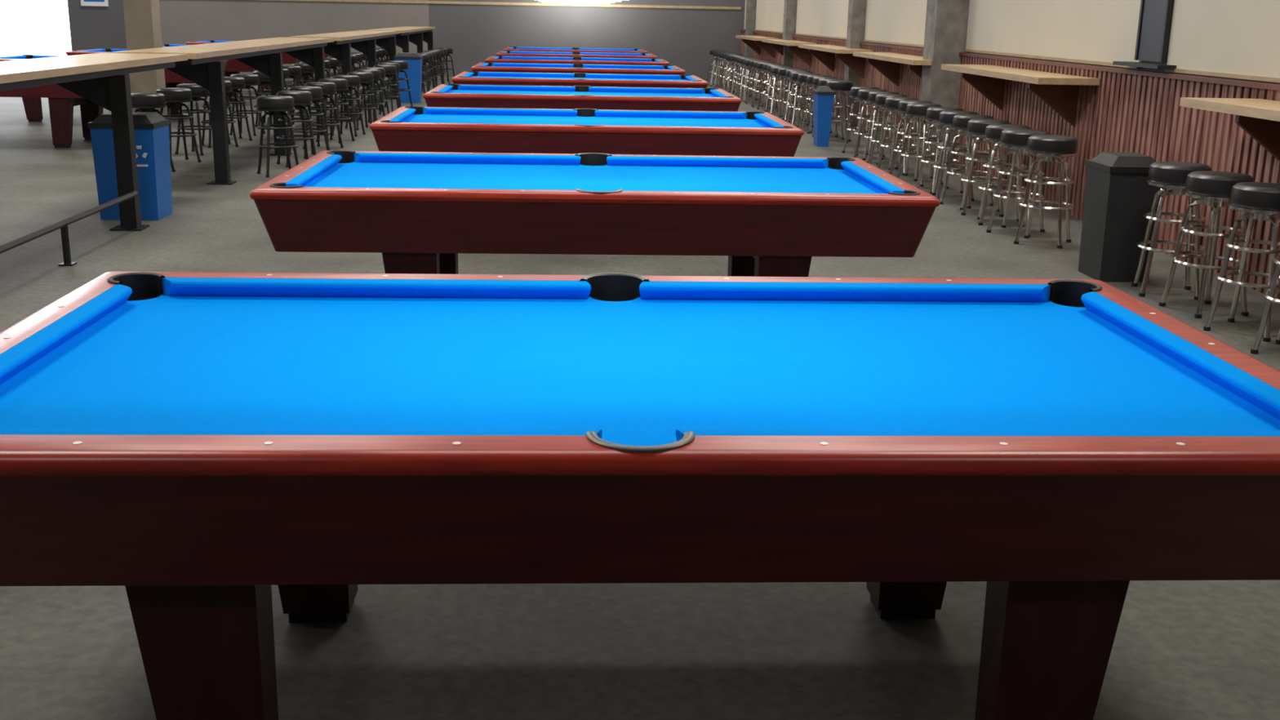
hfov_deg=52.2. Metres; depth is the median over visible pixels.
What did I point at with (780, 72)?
bar stool
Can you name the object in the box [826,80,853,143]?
bar stool
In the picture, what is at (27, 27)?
window
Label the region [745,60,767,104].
bar stool
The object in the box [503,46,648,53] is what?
pool table
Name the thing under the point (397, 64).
bar stool
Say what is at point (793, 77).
bar stool
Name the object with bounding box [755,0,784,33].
window
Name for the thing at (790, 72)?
bar stool
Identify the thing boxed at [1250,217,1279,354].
bar stool
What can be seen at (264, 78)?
bar stool
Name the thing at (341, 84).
bar stool
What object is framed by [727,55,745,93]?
bar stool
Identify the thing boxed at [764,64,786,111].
bar stool
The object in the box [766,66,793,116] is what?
bar stool
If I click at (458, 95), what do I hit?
pool table
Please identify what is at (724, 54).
bar stool
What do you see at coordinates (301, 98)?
bar stool
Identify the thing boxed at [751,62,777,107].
bar stool
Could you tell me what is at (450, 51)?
bar stool
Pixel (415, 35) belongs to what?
countertop
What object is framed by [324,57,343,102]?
bar stool
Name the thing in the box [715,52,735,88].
bar stool
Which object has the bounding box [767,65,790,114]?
bar stool
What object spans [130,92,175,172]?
bar stool
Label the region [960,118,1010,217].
bar stool
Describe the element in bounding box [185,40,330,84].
pool table
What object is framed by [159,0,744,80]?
wall
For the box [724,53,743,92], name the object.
bar stool
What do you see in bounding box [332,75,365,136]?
bar stool
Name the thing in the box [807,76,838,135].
bar stool
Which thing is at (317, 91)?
bar stool
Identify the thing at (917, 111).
bar stool
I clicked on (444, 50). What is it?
bar stool
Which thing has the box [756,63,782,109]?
bar stool
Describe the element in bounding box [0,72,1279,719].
floor
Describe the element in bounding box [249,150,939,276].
pool table
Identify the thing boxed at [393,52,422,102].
recycling bin
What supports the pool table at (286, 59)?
on the floor
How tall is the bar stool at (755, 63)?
0.752 m
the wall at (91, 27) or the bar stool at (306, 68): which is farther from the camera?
the wall at (91, 27)
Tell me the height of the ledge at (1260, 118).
0.400 m
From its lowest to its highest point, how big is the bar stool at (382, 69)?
0.722 m
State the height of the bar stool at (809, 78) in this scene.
0.752 m
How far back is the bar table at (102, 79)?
8.84 m
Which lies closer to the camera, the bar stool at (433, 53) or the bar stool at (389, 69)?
the bar stool at (389, 69)
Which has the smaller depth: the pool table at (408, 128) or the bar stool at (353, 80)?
the pool table at (408, 128)
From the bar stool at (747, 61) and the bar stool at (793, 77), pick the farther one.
the bar stool at (747, 61)
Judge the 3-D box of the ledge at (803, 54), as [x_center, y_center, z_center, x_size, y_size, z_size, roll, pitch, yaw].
[2.586,-5.394,22.915,0.483,0.400,3.000,0,15,-3]
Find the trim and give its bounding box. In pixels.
[266,0,741,9]
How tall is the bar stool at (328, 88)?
0.722 m
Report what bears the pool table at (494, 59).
on the floor
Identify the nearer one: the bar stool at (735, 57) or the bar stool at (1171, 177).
the bar stool at (1171, 177)
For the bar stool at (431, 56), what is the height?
0.722 m
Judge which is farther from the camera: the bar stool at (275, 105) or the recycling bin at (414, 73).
the recycling bin at (414, 73)
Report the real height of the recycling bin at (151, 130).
0.750 m
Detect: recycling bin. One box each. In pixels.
[87,111,172,220]
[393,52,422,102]
[812,85,835,146]
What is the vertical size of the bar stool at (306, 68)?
0.722 m
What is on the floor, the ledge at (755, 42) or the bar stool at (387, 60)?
the bar stool at (387, 60)
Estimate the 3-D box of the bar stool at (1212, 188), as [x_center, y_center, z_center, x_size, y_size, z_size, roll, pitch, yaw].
[3.092,-0.634,7.060,0.378,0.752,0.378,-3,15,-16]
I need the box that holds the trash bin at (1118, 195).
[1078,151,1160,282]
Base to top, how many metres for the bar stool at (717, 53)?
0.752 m
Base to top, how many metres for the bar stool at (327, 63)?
0.722 m
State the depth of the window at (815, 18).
21.07 m
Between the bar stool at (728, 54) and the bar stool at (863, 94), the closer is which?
the bar stool at (863, 94)
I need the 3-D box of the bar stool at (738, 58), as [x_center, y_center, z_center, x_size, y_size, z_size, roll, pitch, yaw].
[2.007,-5.419,25.010,0.378,0.752,0.378,-1,15,-8]
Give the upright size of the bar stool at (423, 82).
0.722 m
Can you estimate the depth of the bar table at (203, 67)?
11.61 m
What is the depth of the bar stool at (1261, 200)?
6.49 m
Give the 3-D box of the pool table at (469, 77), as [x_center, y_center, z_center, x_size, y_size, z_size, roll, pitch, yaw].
[-0.701,-2.912,15.264,2.840,0.806,1.580,0,15,-3]
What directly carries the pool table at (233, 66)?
on the floor
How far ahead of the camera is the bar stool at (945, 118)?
11.31 m
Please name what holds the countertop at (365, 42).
on the floor
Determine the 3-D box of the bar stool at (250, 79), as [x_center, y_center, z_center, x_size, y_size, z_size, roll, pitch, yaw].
[-4.790,-3.108,15.873,0.378,0.722,0.378,3,15,5]
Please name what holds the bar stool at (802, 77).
on the floor
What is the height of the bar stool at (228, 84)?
0.722 m
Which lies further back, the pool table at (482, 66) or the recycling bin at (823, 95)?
the pool table at (482, 66)
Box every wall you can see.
[67,0,126,50]
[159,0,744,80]
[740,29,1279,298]
[743,0,1279,84]
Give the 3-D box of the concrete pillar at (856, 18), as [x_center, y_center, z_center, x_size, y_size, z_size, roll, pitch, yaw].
[3.049,-5.828,17.954,0.198,5.200,0.280,0,15,-3]
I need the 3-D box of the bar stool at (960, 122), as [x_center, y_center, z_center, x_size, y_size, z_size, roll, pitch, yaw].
[2.773,-1.677,10.967,0.378,0.752,0.378,-10,18,-36]
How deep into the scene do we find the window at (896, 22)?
16.34 m
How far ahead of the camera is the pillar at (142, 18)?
14.00 m
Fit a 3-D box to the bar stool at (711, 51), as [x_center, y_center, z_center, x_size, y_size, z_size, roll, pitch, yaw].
[1.734,-6.621,29.518,0.378,0.752,0.378,-11,19,-39]
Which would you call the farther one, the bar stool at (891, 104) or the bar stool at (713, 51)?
the bar stool at (713, 51)
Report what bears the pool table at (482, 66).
on the floor
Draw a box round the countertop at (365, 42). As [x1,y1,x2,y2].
[288,30,399,121]
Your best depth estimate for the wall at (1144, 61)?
9.40 m
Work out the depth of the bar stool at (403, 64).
20.65 m
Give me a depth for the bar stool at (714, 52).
28.53 m
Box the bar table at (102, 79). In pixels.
[0,53,187,266]
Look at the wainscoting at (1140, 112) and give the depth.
9.51 m
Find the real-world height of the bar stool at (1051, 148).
0.752 m
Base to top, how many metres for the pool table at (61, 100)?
0.806 m
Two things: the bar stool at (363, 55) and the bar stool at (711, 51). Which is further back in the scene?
the bar stool at (711, 51)
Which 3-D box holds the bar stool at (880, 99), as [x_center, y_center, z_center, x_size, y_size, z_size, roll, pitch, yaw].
[2.616,-2.402,13.687,0.378,0.752,0.378,9,17,27]
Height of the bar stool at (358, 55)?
0.722 m
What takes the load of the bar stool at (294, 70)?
on the floor
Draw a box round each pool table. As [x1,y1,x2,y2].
[0,54,227,122]
[0,73,128,148]
[0,271,1279,719]
[65,48,257,100]
[162,44,302,91]
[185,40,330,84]
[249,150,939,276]
[368,106,804,156]
[422,84,742,111]
[451,71,708,88]
[471,62,685,75]
[484,55,669,65]
[495,50,657,58]
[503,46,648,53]
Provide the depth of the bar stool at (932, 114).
11.73 m
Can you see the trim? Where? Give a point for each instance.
(352, 1)
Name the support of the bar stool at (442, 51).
on the floor
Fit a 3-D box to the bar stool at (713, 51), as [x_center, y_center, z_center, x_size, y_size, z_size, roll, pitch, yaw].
[1.764,-6.501,29.067,0.378,0.752,0.378,6,16,17]
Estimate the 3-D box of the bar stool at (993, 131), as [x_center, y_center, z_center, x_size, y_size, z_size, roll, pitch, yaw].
[2.792,-1.422,10.007,0.378,0.752,0.378,4,15,12]
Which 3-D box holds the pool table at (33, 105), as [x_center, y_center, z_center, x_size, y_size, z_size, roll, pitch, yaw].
[-7.189,-3.673,17.665,2.840,0.806,1.580,0,15,-3]
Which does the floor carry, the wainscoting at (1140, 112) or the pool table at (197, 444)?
the pool table at (197, 444)
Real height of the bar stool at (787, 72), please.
0.752 m
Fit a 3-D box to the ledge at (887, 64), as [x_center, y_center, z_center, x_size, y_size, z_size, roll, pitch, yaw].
[3.007,-3.312,15.099,0.483,0.400,3.000,0,15,-3]
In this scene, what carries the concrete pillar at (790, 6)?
on the floor
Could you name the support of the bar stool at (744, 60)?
on the floor
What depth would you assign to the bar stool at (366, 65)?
25.02 m
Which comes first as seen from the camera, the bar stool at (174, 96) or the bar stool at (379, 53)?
the bar stool at (174, 96)
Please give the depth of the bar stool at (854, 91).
14.97 m
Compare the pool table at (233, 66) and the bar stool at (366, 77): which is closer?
the bar stool at (366, 77)
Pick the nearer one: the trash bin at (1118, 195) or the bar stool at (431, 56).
the trash bin at (1118, 195)
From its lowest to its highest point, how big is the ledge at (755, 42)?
0.400 m
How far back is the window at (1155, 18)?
9.07 m
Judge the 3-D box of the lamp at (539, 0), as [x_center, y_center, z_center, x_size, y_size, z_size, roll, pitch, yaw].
[-1.100,-8.102,22.928,1.400,3.510,0.400,0,15,-3]
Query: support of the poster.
attached to the wall at (91, 27)
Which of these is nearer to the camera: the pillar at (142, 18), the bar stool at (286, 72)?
the pillar at (142, 18)
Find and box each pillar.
[123,0,168,117]
[744,0,756,80]
[781,0,797,93]
[842,0,866,128]
[919,0,969,167]
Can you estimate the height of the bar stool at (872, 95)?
0.752 m
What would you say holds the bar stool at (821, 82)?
on the floor
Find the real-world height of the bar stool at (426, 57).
0.722 m
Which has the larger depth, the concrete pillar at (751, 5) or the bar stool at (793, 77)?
the concrete pillar at (751, 5)
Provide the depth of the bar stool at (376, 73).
17.53 m
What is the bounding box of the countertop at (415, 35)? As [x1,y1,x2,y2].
[366,26,435,85]
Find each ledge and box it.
[735,35,779,58]
[761,39,817,66]
[798,44,872,79]
[853,51,931,86]
[941,63,1100,126]
[1179,97,1279,161]
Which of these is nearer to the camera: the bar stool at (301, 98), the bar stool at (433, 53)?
the bar stool at (301, 98)
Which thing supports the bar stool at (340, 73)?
on the floor
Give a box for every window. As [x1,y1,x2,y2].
[0,0,72,56]
[743,0,746,29]
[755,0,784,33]
[795,0,848,39]
[863,0,927,47]
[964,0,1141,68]
[1112,0,1176,69]
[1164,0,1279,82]
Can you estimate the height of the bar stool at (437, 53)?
0.722 m
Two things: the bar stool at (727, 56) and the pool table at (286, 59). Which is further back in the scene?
the bar stool at (727, 56)
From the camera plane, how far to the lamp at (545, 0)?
20.43 m
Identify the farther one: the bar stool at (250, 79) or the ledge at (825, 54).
the ledge at (825, 54)
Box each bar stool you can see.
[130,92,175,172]
[155,87,201,162]
[174,83,212,155]
[200,80,238,147]
[224,76,252,140]
[229,73,265,135]
[253,71,271,128]
[256,95,298,177]
[264,68,294,124]
[276,90,315,167]
[283,65,302,117]
[289,85,329,158]
[291,63,315,106]
[297,62,315,110]
[302,81,343,149]
[310,59,333,97]
[315,78,355,143]
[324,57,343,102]
[327,56,342,96]
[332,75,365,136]
[337,54,359,97]
[344,71,377,130]
[351,52,367,89]
[351,53,365,93]
[352,69,385,124]
[355,51,378,89]
[358,66,389,121]
[364,49,382,86]
[372,64,399,115]
[376,47,389,62]
[376,48,386,63]
[377,62,401,111]
[383,60,413,107]
[418,52,437,88]
[418,53,435,92]
[420,54,431,91]
[422,57,425,93]
[423,50,442,88]
[427,49,445,86]
[431,48,449,84]
[437,47,454,81]
[706,49,722,81]
[709,50,727,85]
[710,51,728,86]
[714,52,732,87]
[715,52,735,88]
[719,53,740,90]
[723,54,743,93]
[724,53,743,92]
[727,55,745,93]
[730,56,751,95]
[734,57,753,97]
[737,57,755,99]
[740,58,759,101]
[742,59,761,102]
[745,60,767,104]
[751,61,771,106]
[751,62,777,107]
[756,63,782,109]
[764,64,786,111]
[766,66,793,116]
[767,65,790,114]
[772,67,800,119]
[782,69,807,121]
[786,71,811,123]
[786,71,813,126]
[794,73,820,127]
[801,75,831,133]
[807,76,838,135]
[812,78,844,139]
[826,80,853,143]
[841,86,879,155]
[853,88,887,159]
[862,91,899,164]
[868,93,907,169]
[876,97,919,175]
[888,99,933,181]
[896,102,942,186]
[915,106,964,193]
[931,110,977,200]
[939,114,993,208]
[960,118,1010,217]
[977,124,1031,227]
[986,128,1048,237]
[1013,134,1077,248]
[1131,161,1211,300]
[1158,170,1253,318]
[1203,182,1279,342]
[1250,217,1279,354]
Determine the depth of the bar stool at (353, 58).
22.85 m
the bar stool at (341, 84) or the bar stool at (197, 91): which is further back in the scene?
the bar stool at (341, 84)
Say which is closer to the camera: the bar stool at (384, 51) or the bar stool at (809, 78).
the bar stool at (809, 78)
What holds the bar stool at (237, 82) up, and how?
on the floor
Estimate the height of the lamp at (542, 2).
3.510 m
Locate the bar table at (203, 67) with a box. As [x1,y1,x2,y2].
[111,37,333,184]
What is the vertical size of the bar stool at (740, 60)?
0.752 m
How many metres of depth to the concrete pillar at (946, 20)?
13.57 m
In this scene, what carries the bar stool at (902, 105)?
on the floor
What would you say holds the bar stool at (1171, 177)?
on the floor
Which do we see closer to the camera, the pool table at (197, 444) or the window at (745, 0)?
the pool table at (197, 444)
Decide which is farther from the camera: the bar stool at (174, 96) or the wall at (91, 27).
the wall at (91, 27)
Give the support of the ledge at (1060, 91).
attached to the wainscoting at (1140, 112)
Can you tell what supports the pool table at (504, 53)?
on the floor
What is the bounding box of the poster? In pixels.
[80,0,108,6]
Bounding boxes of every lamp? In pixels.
[538,0,614,3]
[542,1,609,4]
[545,0,621,1]
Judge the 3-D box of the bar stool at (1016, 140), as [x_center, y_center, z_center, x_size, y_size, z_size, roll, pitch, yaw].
[2.795,-1.313,9.595,0.378,0.752,0.378,12,18,35]

